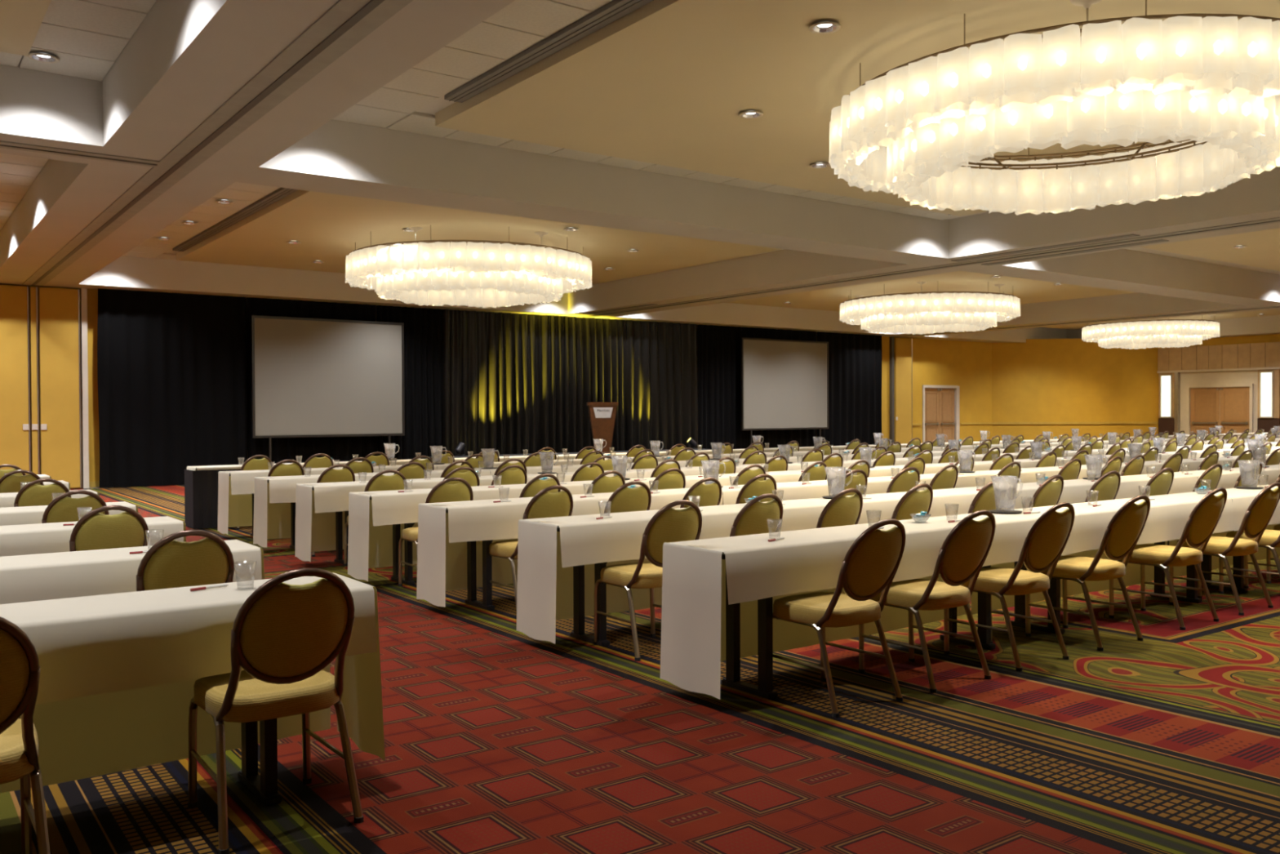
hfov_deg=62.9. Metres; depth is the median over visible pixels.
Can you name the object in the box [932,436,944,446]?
banquet chair
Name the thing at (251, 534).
folding table
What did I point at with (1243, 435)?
banquet chair
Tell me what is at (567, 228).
recessed light
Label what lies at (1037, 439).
banquet chair
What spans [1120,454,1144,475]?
banquet chair
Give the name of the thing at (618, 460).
tablecloth
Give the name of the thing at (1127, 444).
water pitcher
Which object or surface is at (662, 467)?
banquet chair
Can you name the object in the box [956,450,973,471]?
water pitcher
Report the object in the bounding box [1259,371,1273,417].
sconce
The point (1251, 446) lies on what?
water pitcher
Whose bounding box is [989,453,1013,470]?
banquet chair
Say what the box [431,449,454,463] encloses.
banquet chair
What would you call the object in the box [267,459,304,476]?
banquet chair
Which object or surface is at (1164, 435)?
banquet chair
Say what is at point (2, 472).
banquet chair
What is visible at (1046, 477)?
candy bowl
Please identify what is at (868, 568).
banquet chair
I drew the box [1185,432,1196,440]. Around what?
banquet chair
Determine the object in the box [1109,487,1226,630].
banquet chair
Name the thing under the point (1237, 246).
recessed light
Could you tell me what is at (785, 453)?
banquet chair
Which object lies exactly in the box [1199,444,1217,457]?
banquet chair
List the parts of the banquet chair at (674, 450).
backrest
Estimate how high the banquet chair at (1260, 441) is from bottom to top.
0.907 m
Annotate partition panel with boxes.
[0,284,31,475]
[29,286,39,474]
[38,287,81,488]
[893,337,912,444]
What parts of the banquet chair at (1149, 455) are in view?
backrest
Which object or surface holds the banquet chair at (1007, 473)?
on the floor
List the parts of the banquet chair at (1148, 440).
backrest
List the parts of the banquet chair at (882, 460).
backrest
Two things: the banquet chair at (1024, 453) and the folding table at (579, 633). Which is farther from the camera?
the banquet chair at (1024, 453)
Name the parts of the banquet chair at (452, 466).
backrest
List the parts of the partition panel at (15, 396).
latch plate, edge trim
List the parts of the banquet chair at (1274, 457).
backrest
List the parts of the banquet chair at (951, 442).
backrest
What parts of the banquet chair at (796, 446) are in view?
backrest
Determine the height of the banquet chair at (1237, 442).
0.907 m
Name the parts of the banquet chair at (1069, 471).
backrest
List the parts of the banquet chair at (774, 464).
backrest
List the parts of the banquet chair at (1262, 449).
backrest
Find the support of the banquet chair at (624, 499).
on the floor
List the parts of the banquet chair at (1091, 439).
backrest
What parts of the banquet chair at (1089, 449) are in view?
backrest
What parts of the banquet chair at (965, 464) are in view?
backrest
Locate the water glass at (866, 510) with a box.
[866,510,881,525]
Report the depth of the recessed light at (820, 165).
12.26 m
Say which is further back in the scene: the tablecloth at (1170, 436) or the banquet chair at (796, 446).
the tablecloth at (1170, 436)
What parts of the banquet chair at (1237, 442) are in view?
backrest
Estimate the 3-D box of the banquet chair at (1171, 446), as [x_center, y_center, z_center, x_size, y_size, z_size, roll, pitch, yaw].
[8.692,0.673,17.622,0.478,0.907,0.644,-1,1,-35]
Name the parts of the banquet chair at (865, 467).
backrest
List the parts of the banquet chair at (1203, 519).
leg, seat frame, leg, seat, leg, frame, leg, backrest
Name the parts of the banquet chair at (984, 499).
backrest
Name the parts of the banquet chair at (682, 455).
backrest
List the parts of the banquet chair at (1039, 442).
backrest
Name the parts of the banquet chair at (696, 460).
backrest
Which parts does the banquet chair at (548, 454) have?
backrest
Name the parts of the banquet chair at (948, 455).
backrest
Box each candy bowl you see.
[627,484,637,488]
[743,495,759,502]
[910,511,931,522]
[1036,476,1048,483]
[1093,459,1104,465]
[1193,485,1210,493]
[1222,464,1231,470]
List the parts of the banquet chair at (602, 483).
backrest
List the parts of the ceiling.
panel, panel, access panel, panel, panel, access panel, access panel, panel, panel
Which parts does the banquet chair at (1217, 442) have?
backrest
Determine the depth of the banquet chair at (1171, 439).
19.85 m
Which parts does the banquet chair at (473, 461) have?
backrest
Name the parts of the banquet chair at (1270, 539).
leg, leg, seat, leg, frame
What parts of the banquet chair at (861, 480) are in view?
backrest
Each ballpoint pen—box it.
[62,523,76,525]
[129,551,146,554]
[190,584,229,591]
[493,500,511,502]
[595,515,611,519]
[768,537,784,541]
[947,519,962,522]
[1023,511,1040,514]
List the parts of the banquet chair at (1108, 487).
backrest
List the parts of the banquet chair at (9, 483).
frame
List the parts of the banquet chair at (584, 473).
backrest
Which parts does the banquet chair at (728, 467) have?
backrest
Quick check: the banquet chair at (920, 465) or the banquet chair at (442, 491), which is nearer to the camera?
the banquet chair at (442, 491)
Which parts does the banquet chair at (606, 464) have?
backrest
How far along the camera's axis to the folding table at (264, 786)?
3.79 m
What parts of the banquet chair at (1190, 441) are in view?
backrest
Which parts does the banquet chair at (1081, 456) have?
backrest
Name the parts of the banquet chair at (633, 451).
backrest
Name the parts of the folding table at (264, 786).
leg, leg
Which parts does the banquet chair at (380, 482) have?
leg, backrest, frame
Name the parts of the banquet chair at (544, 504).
seat frame, seat, leg, frame, backrest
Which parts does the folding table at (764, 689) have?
leg, leg, leg, leg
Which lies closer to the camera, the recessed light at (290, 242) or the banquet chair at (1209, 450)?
the banquet chair at (1209, 450)
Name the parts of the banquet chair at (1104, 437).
backrest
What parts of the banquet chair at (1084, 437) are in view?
backrest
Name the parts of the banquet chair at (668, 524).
leg, seat frame, seat, leg, leg, frame, backrest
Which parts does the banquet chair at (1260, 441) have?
backrest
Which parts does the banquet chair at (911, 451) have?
backrest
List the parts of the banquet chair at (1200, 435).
backrest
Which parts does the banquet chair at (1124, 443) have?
backrest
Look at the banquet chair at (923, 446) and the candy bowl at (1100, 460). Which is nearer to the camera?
the candy bowl at (1100, 460)
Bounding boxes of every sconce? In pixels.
[1160,374,1172,417]
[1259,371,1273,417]
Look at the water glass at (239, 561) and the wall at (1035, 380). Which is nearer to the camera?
the water glass at (239, 561)
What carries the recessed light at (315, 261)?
in the ceiling
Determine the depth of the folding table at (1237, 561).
8.09 m
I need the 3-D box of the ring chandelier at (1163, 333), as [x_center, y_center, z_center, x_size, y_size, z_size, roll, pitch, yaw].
[15.966,-2.958,32.831,3.882,0.898,3.879,0,1,-3]
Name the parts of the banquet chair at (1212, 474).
backrest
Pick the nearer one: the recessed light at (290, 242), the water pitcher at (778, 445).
the water pitcher at (778, 445)
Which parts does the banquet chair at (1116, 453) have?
backrest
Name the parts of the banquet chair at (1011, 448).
backrest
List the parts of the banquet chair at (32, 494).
backrest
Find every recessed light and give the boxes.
[27,53,59,63]
[155,237,171,240]
[181,221,197,225]
[215,200,233,204]
[286,240,301,244]
[311,260,324,263]
[401,228,413,231]
[563,227,578,231]
[603,267,614,270]
[626,248,639,252]
[738,111,763,119]
[808,21,840,34]
[809,162,830,168]
[1231,245,1247,248]
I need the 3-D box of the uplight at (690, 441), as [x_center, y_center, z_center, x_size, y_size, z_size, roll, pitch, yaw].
[1.360,0.422,27.459,0.272,0.308,0.193,-1,1,-22]
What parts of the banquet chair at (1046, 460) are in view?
backrest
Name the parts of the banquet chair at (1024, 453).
backrest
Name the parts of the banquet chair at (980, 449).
backrest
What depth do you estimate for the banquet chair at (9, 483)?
9.46 m
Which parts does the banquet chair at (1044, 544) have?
leg, seat frame, leg, seat, leg, frame, backrest, leg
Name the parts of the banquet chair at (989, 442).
backrest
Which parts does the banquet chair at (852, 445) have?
backrest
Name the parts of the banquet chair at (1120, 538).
leg, seat frame, leg, seat, leg, frame, backrest, leg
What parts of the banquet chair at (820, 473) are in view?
backrest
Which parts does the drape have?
drape panel, drape panel, drape panel, drape panel, drape panel, drape panel, drape panel, drape panel, drape panel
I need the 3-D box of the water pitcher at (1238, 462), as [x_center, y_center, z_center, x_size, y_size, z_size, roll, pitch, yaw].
[5.037,0.383,8.629,0.199,0.217,0.148,0,1,32]
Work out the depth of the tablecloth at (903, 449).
18.37 m
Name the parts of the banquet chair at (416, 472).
backrest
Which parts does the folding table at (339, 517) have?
leg, leg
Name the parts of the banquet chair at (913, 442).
backrest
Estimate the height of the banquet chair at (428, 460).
0.907 m
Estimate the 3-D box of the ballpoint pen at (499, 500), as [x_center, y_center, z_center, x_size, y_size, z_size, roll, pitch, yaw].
[-0.998,0.540,7.598,0.145,0.010,0.010,-1,1,-37]
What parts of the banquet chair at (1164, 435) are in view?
backrest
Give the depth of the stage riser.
24.69 m
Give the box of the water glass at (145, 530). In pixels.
[145,529,164,550]
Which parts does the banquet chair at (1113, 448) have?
backrest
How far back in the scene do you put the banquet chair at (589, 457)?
13.80 m
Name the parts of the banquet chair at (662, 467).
backrest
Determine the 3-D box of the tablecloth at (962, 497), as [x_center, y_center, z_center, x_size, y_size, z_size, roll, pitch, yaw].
[2.406,0.852,8.401,2.476,0.660,0.499,-1,1,-36]
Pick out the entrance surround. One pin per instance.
(1239, 363)
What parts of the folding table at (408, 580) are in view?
leg, leg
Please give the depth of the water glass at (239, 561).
3.87 m
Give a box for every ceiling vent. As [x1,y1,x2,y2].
[172,187,298,251]
[444,0,653,102]
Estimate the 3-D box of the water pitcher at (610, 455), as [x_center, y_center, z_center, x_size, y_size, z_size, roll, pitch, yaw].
[-0.188,0.385,10.111,0.199,0.217,0.148,-1,1,-31]
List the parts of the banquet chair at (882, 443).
backrest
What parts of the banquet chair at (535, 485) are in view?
backrest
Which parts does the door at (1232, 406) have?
panel, panel, panel, panel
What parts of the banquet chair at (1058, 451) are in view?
backrest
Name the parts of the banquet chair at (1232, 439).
backrest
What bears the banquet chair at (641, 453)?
on the floor
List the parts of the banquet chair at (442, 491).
leg, seat frame, seat, frame, backrest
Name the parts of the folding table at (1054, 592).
leg, leg, leg, leg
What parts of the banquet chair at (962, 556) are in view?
leg, seat frame, leg, seat, leg, frame, backrest, leg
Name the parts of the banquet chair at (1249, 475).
backrest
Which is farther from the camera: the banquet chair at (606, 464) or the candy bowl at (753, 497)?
the banquet chair at (606, 464)
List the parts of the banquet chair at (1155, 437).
backrest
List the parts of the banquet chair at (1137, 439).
backrest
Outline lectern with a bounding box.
[586,401,618,453]
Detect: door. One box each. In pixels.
[922,384,958,443]
[1186,383,1253,435]
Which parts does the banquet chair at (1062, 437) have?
backrest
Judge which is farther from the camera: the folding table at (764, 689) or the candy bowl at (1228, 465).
the candy bowl at (1228, 465)
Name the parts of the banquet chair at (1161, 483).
frame, backrest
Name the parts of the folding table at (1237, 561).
leg, leg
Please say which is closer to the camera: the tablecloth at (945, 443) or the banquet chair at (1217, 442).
the banquet chair at (1217, 442)
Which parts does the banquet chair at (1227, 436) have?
backrest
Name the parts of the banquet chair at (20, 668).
backrest, seat, frame, leg, leg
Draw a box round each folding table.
[229,473,253,535]
[237,718,282,805]
[267,479,295,549]
[307,484,348,565]
[369,495,415,585]
[445,507,494,610]
[533,520,609,646]
[721,551,995,699]
[996,514,1202,633]
[1195,494,1248,592]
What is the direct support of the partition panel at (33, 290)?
hanging from the ceiling
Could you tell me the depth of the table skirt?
12.83 m
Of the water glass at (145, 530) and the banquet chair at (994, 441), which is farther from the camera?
the banquet chair at (994, 441)
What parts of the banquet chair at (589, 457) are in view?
backrest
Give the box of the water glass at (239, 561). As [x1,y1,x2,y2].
[234,560,256,589]
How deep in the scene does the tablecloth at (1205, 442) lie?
21.20 m
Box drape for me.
[88,288,881,488]
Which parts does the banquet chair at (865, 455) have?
backrest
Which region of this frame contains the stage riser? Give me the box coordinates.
[424,448,715,458]
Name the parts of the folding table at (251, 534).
leg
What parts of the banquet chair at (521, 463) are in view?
backrest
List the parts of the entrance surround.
wood panel, post, header trim, wood panel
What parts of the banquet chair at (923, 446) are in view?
backrest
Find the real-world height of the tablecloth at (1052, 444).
0.660 m
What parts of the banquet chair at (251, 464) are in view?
backrest, frame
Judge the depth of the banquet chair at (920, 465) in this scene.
11.34 m
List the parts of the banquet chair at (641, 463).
backrest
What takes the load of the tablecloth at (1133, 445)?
on the folding table
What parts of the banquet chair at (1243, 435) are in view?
backrest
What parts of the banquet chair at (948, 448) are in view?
backrest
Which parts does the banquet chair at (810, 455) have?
backrest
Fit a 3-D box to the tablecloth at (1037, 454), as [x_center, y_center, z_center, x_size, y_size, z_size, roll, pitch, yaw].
[5.950,0.734,16.157,2.476,0.660,0.499,-1,1,-36]
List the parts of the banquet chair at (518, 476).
backrest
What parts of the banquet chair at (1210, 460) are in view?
backrest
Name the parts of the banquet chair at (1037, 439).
backrest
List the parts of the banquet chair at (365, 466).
backrest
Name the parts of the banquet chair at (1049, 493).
backrest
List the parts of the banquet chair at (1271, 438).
backrest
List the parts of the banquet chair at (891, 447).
backrest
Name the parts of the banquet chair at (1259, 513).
leg, leg, seat frame, seat, leg, frame, leg, backrest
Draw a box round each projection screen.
[251,315,404,461]
[741,337,828,444]
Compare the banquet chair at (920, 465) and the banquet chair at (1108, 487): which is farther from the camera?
the banquet chair at (920, 465)
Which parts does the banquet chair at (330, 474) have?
frame, backrest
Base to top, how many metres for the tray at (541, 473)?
0.010 m
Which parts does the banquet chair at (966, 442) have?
backrest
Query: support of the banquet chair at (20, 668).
on the floor
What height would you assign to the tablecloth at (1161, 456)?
0.660 m
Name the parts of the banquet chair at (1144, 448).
backrest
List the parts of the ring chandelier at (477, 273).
lamp shade, lamp shade, lamp shade, lamp shade, lamp shade, lamp shade, lamp shade, lamp shade, lamp shade, lamp shade, lamp shade, lamp shade, lamp shade, lamp shade, lamp shade, lamp shade, lamp shade, lamp shade, lamp shade, lamp shade, lamp shade, lamp shade, lamp shade, lamp shade, lamp shade, lamp shade, lamp shade, lamp shade, lamp shade, lamp shade, lamp shade, lamp shade, lamp shade, lamp shade, lamp shade, lamp shade, lamp shade, lamp shade, lamp shade, lamp shade, lamp shade, lamp shade, lamp shade, lamp shade, lamp shade, lamp shade, lamp shade, lamp shade, lamp shade, lamp shade, lamp shade, lamp shade, lamp shade, lamp shade, lamp shade, lamp shade, lamp shade, lamp shade, lamp shade, lamp shade, lamp shade, lamp shade, lamp shade, lamp shade, lamp shade, lamp shade, lamp shade, lamp shade, lamp shade, lamp shade, lamp shade, lamp shade, lamp shade, lamp shade, lamp shade, lamp shade, lamp shade, lamp shade, lamp shade, lamp shade, lamp shade, lamp shade, lamp shade, lamp shade, lamp shade, lamp shade, lamp shade, lamp shade, lamp shade, lamp shade, lamp shade, lamp shade, lamp shade, lamp shade, lamp shade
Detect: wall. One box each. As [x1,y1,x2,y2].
[0,284,991,481]
[991,338,1158,440]
[1158,333,1279,418]
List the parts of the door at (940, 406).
panel, panel, panel, panel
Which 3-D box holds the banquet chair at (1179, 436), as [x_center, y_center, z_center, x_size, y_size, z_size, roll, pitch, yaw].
[11.575,0.588,23.103,0.478,0.907,0.644,-1,1,-36]
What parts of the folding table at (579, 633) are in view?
leg, leg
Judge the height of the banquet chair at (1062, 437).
0.907 m
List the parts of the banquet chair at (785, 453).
backrest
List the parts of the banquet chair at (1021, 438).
backrest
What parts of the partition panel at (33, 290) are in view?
latch plate, edge trim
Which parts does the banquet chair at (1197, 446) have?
backrest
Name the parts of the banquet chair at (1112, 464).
backrest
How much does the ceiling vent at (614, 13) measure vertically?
0.040 m
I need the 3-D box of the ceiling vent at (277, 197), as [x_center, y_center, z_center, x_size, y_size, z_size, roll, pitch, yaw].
[-5.911,-3.186,15.634,0.180,0.040,8.470,-1,1,-36]
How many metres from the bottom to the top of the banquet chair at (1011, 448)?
0.907 m
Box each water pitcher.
[429,445,444,462]
[480,448,499,466]
[538,451,554,471]
[609,455,626,478]
[700,460,720,484]
[710,442,724,458]
[777,444,790,461]
[824,466,853,493]
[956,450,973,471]
[991,475,1022,511]
[1029,441,1045,456]
[1084,453,1107,477]
[1127,444,1141,460]
[1237,459,1265,486]
[1250,446,1267,466]
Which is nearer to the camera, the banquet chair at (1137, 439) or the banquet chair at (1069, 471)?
the banquet chair at (1069, 471)
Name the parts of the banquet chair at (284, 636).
leg, seat frame, leg, seat, frame, backrest, leg, leg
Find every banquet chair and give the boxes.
[0,464,26,478]
[0,470,44,493]
[0,616,50,853]
[13,478,71,506]
[41,489,108,523]
[69,505,149,551]
[136,529,235,591]
[187,568,363,853]
[236,454,273,528]
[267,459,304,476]
[302,453,333,468]
[311,463,355,556]
[342,457,373,473]
[343,469,408,565]
[361,451,389,466]
[393,461,426,479]
[398,477,473,586]
[406,455,434,470]
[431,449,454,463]
[440,460,473,477]
[442,466,479,486]
[460,453,488,468]
[475,448,499,462]
[488,484,573,608]
[490,464,527,485]
[493,457,526,475]
[519,473,560,497]
[523,452,547,466]
[534,447,556,459]
[570,462,604,481]
[575,445,597,458]
[579,450,604,464]
[586,470,625,493]
[589,455,617,470]
[593,499,702,661]
[604,480,651,513]
[625,444,647,457]
[631,448,654,462]
[631,453,657,469]
[650,458,680,477]
[650,467,685,489]
[666,443,687,455]
[673,447,695,461]
[680,477,721,507]
[685,452,710,466]
[706,457,736,474]
[714,442,733,453]
[729,493,782,536]
[732,464,766,484]
[735,473,777,503]
[738,445,759,458]
[742,450,766,464]
[749,441,764,452]
[763,454,787,471]
[773,444,793,457]
[773,518,906,717]
[783,440,799,451]
[798,461,827,481]
[800,448,823,462]
[813,440,829,448]
[814,443,831,455]
[816,488,862,528]
[819,453,843,468]
[831,469,867,496]
[842,459,870,477]
[844,439,860,449]
[851,442,869,453]
[851,446,870,459]
[858,509,995,693]
[869,446,887,458]
[872,450,895,466]
[875,438,889,448]
[886,441,901,452]
[886,466,919,493]
[891,483,933,519]
[902,444,921,457]
[902,457,924,474]
[906,437,920,447]
[914,449,933,463]
[918,440,933,451]
[929,464,958,489]
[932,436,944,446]
[937,448,959,462]
[941,444,959,455]
[943,502,1075,671]
[944,440,960,449]
[951,454,973,471]
[960,435,973,445]
[967,478,1006,513]
[972,442,988,454]
[979,439,991,448]
[981,447,999,461]
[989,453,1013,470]
[991,435,999,444]
[995,461,1021,484]
[1002,441,1019,453]
[1006,438,1019,446]
[1013,435,1023,443]
[1015,445,1033,459]
[1025,494,1150,650]
[1028,474,1063,507]
[1032,434,1044,443]
[1033,440,1049,452]
[1035,437,1048,447]
[1035,451,1057,467]
[1048,444,1064,457]
[1055,457,1081,480]
[1057,433,1068,442]
[1060,436,1071,445]
[1064,440,1077,450]
[1069,449,1088,464]
[1075,443,1092,455]
[1078,432,1090,441]
[1084,435,1097,444]
[1084,470,1120,502]
[1091,439,1103,448]
[1097,456,1122,477]
[1101,432,1111,440]
[1105,442,1121,454]
[1106,448,1125,463]
[1109,435,1120,443]
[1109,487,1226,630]
[1120,431,1129,439]
[1120,438,1131,448]
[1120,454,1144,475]
[1131,434,1142,443]
[1135,441,1151,453]
[1141,446,1158,461]
[1142,431,1150,439]
[1142,467,1173,568]
[1145,437,1155,446]
[1151,433,1159,442]
[1160,431,1168,438]
[1160,453,1182,472]
[1161,440,1177,452]
[1164,436,1177,446]
[1168,481,1279,615]
[1172,433,1180,441]
[1174,445,1189,458]
[1177,430,1184,437]
[1184,435,1196,444]
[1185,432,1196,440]
[1189,439,1204,450]
[1192,463,1222,492]
[1196,430,1203,437]
[1197,451,1218,470]
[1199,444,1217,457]
[1204,432,1214,439]
[1207,435,1219,444]
[1210,429,1218,435]
[1211,438,1224,448]
[1218,528,1279,594]
[1222,431,1231,439]
[1226,434,1237,443]
[1229,443,1244,456]
[1230,437,1244,448]
[1231,449,1253,467]
[1233,461,1262,488]
[1238,431,1248,439]
[1246,434,1257,442]
[1253,431,1260,438]
[1253,436,1266,446]
[1256,442,1271,454]
[1263,448,1279,465]
[1265,430,1275,438]
[1265,433,1275,441]
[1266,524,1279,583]
[1275,474,1279,482]
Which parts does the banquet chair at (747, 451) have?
backrest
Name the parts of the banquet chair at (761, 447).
backrest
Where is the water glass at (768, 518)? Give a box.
[767,518,782,538]
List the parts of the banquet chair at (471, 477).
backrest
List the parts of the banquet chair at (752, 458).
backrest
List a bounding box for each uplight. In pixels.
[453,442,465,456]
[686,437,697,448]
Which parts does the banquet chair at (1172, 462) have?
backrest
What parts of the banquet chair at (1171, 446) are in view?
backrest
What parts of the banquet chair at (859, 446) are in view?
backrest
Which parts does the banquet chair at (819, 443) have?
backrest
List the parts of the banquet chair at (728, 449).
backrest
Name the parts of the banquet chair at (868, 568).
seat frame, leg, leg, seat, frame, backrest, leg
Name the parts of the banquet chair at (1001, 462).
backrest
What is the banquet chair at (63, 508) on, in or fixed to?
on the floor
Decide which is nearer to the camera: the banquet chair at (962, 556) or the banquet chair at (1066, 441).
the banquet chair at (962, 556)
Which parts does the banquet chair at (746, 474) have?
backrest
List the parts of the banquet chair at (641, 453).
backrest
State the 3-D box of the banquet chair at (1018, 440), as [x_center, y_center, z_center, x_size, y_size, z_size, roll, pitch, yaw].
[6.769,0.655,19.582,0.478,0.907,0.644,-1,1,-38]
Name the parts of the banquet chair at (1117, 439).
backrest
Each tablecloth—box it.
[0,488,99,507]
[0,501,137,525]
[0,515,186,556]
[0,539,264,604]
[0,572,385,792]
[36,474,51,478]
[43,480,70,490]
[186,460,362,470]
[217,465,436,533]
[253,468,490,547]
[294,473,551,562]
[347,480,626,581]
[389,455,528,465]
[416,488,722,607]
[433,458,582,470]
[475,462,660,475]
[516,498,830,644]
[532,466,711,481]
[555,451,668,459]
[604,453,737,462]
[625,471,803,488]
[657,457,802,466]
[660,513,1036,699]
[687,448,778,454]
[721,476,918,504]
[725,449,848,458]
[735,459,874,473]
[775,444,875,451]
[784,452,904,460]
[788,463,952,479]
[812,484,1039,524]
[832,447,943,453]
[852,454,984,465]
[872,442,955,447]
[885,467,1060,490]
[902,448,1004,456]
[933,444,1024,450]
[937,457,1071,471]
[956,440,1031,444]
[970,450,1076,459]
[971,493,1235,614]
[999,445,1088,452]
[1014,473,1197,503]
[1019,441,1086,447]
[1023,438,1079,443]
[1035,461,1164,479]
[1057,453,1168,464]
[1068,447,1163,455]
[1079,443,1161,448]
[1085,439,1147,444]
[1092,436,1133,439]
[1138,435,1189,438]
[1142,440,1221,446]
[1150,437,1204,442]
[1151,444,1231,451]
[1151,456,1266,471]
[1158,448,1244,458]
[1163,465,1279,488]
[1168,484,1279,576]
[1192,433,1241,437]
[1203,435,1250,439]
[1207,438,1266,443]
[1223,441,1277,448]
[1223,446,1279,454]
[1235,453,1279,464]
[1247,432,1279,435]
[1250,435,1279,438]
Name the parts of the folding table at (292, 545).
leg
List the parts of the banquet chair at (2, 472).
backrest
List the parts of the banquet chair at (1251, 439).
backrest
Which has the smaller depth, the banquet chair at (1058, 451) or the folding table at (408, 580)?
the folding table at (408, 580)
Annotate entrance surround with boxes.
[1157,342,1279,435]
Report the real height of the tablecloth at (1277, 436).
0.660 m
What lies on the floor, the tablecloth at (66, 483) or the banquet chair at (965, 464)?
the banquet chair at (965, 464)
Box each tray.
[480,466,497,468]
[537,471,555,474]
[822,495,835,498]
[958,471,974,472]
[988,509,1022,514]
[1082,477,1098,479]
[1235,486,1263,488]
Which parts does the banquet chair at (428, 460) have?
backrest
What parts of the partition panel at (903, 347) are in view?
edge trim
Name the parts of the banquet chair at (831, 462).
backrest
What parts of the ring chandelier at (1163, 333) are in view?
lamp shade, lamp shade, lamp shade, lamp shade, lamp shade, lamp shade, lamp shade, lamp shade, lamp shade, lamp shade, lamp shade, lamp shade, lamp shade, lamp shade, lamp shade, lamp shade, lamp shade, lamp shade, lamp shade, lamp shade, lamp shade, lamp shade, lamp shade, lamp shade, lamp shade, lamp shade, lamp shade, lamp shade, lamp shade, lamp shade, lamp shade, lamp shade, lamp shade, lamp shade, lamp shade, lamp shade, lamp shade, lamp shade, lamp shade, lamp shade, lamp shade, lamp shade, lamp shade, lamp shade, lamp shade, lamp shade, lamp shade, lamp shade, lamp shade, lamp shade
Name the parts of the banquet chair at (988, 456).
backrest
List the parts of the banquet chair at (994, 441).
backrest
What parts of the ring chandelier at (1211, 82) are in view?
lamp shade, lamp shade, lamp shade, lamp shade, lamp shade, lamp shade, lamp shade, lamp shade, lamp shade, lamp shade, lamp shade, lamp shade, lamp shade, lamp shade, lamp shade, lamp shade, lamp shade, lamp shade, lamp shade, lamp shade, lamp shade, lamp shade, lamp shade, lamp shade, lamp shade, lamp shade, lamp shade, lamp shade, lamp shade, lamp shade, lamp shade, lamp shade, lamp shade, lamp shade, lamp shade, lamp shade, lamp shade, lamp shade, lamp shade, lamp shade, lamp shade, lamp shade, lamp shade, lamp shade, lamp shade, lamp shade, lamp shade, lamp shade, lamp shade, lamp shade, lamp shade, lamp shade, lamp shade, lamp shade, lamp shade, lamp shade, lamp shade, lamp shade, lamp shade, lamp shade, lamp shade, lamp shade, lamp shade, lamp shade, lamp shade, lamp shade, lamp shade, strut frame, lamp shade, lamp shade, lamp shade, lamp shade, lamp shade, lamp shade, lamp shade, lamp shade, lamp shade, lamp shade, lamp shade, lamp shade, lamp shade, lamp shade, lamp shade, lamp shade, lamp shade, lamp shade, lamp shade, lamp shade, lamp shade, lamp shade, lamp shade, lamp shade, lamp shade, lamp shade, lamp shade, lamp shade, lamp shade, lamp shade, lamp shade, lamp shade, lamp shade, lamp shade, lamp shade, lamp shade, lamp shade, lamp shade, lamp shade, lamp shade, lamp shade, lamp shade, lamp shade, lamp shade, lamp shade, lamp shade, lamp shade, lamp shade, lamp shade, lamp shade, lamp shade, lamp shade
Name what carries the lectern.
on the stage riser
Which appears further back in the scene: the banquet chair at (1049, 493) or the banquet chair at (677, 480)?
the banquet chair at (677, 480)
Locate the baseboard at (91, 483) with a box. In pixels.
[70,481,99,488]
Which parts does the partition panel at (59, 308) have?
latch plate, edge trim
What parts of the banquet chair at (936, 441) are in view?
backrest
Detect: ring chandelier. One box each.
[345,224,591,308]
[828,0,1279,215]
[839,280,1020,334]
[1081,314,1219,349]
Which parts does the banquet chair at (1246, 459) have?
backrest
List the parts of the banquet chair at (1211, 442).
backrest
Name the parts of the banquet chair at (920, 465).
backrest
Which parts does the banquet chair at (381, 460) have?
backrest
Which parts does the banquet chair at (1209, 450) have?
backrest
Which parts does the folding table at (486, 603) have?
leg, leg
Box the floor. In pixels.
[0,484,1279,853]
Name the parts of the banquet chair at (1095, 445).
backrest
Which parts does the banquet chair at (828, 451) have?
backrest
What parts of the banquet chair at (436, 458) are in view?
backrest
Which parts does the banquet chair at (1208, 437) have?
backrest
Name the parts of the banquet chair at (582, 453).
backrest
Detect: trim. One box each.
[80,288,88,488]
[889,336,894,444]
[912,422,921,426]
[958,386,959,439]
[960,422,992,425]
[992,422,1158,424]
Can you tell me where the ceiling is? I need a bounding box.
[0,0,1279,342]
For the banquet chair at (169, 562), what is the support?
on the floor
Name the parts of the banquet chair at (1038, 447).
backrest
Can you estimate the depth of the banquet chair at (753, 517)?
6.35 m
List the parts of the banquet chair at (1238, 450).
backrest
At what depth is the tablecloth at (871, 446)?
19.43 m
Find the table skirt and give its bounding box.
[184,468,240,528]
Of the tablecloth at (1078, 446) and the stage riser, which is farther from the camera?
the stage riser
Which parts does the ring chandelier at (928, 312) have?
lamp shade, lamp shade, lamp shade, lamp shade, lamp shade, lamp shade, lamp shade, lamp shade, lamp shade, lamp shade, lamp shade, lamp shade, lamp shade, lamp shade, lamp shade, lamp shade, lamp shade, lamp shade, lamp shade, lamp shade, lamp shade, lamp shade, lamp shade, lamp shade, lamp shade, lamp shade, lamp shade, lamp shade, lamp shade, lamp shade, lamp shade, lamp shade, lamp shade, lamp shade, lamp shade, lamp shade, lamp shade, lamp shade, lamp shade, lamp shade, lamp shade, lamp shade, lamp shade, lamp shade, lamp shade, lamp shade, lamp shade, lamp shade, lamp shade, lamp shade, lamp shade, lamp shade, lamp shade, lamp shade, lamp shade, lamp shade, lamp shade, lamp shade, lamp shade, lamp shade, lamp shade, lamp shade, lamp shade, lamp shade, lamp shade, lamp shade, lamp shade, lamp shade, lamp shade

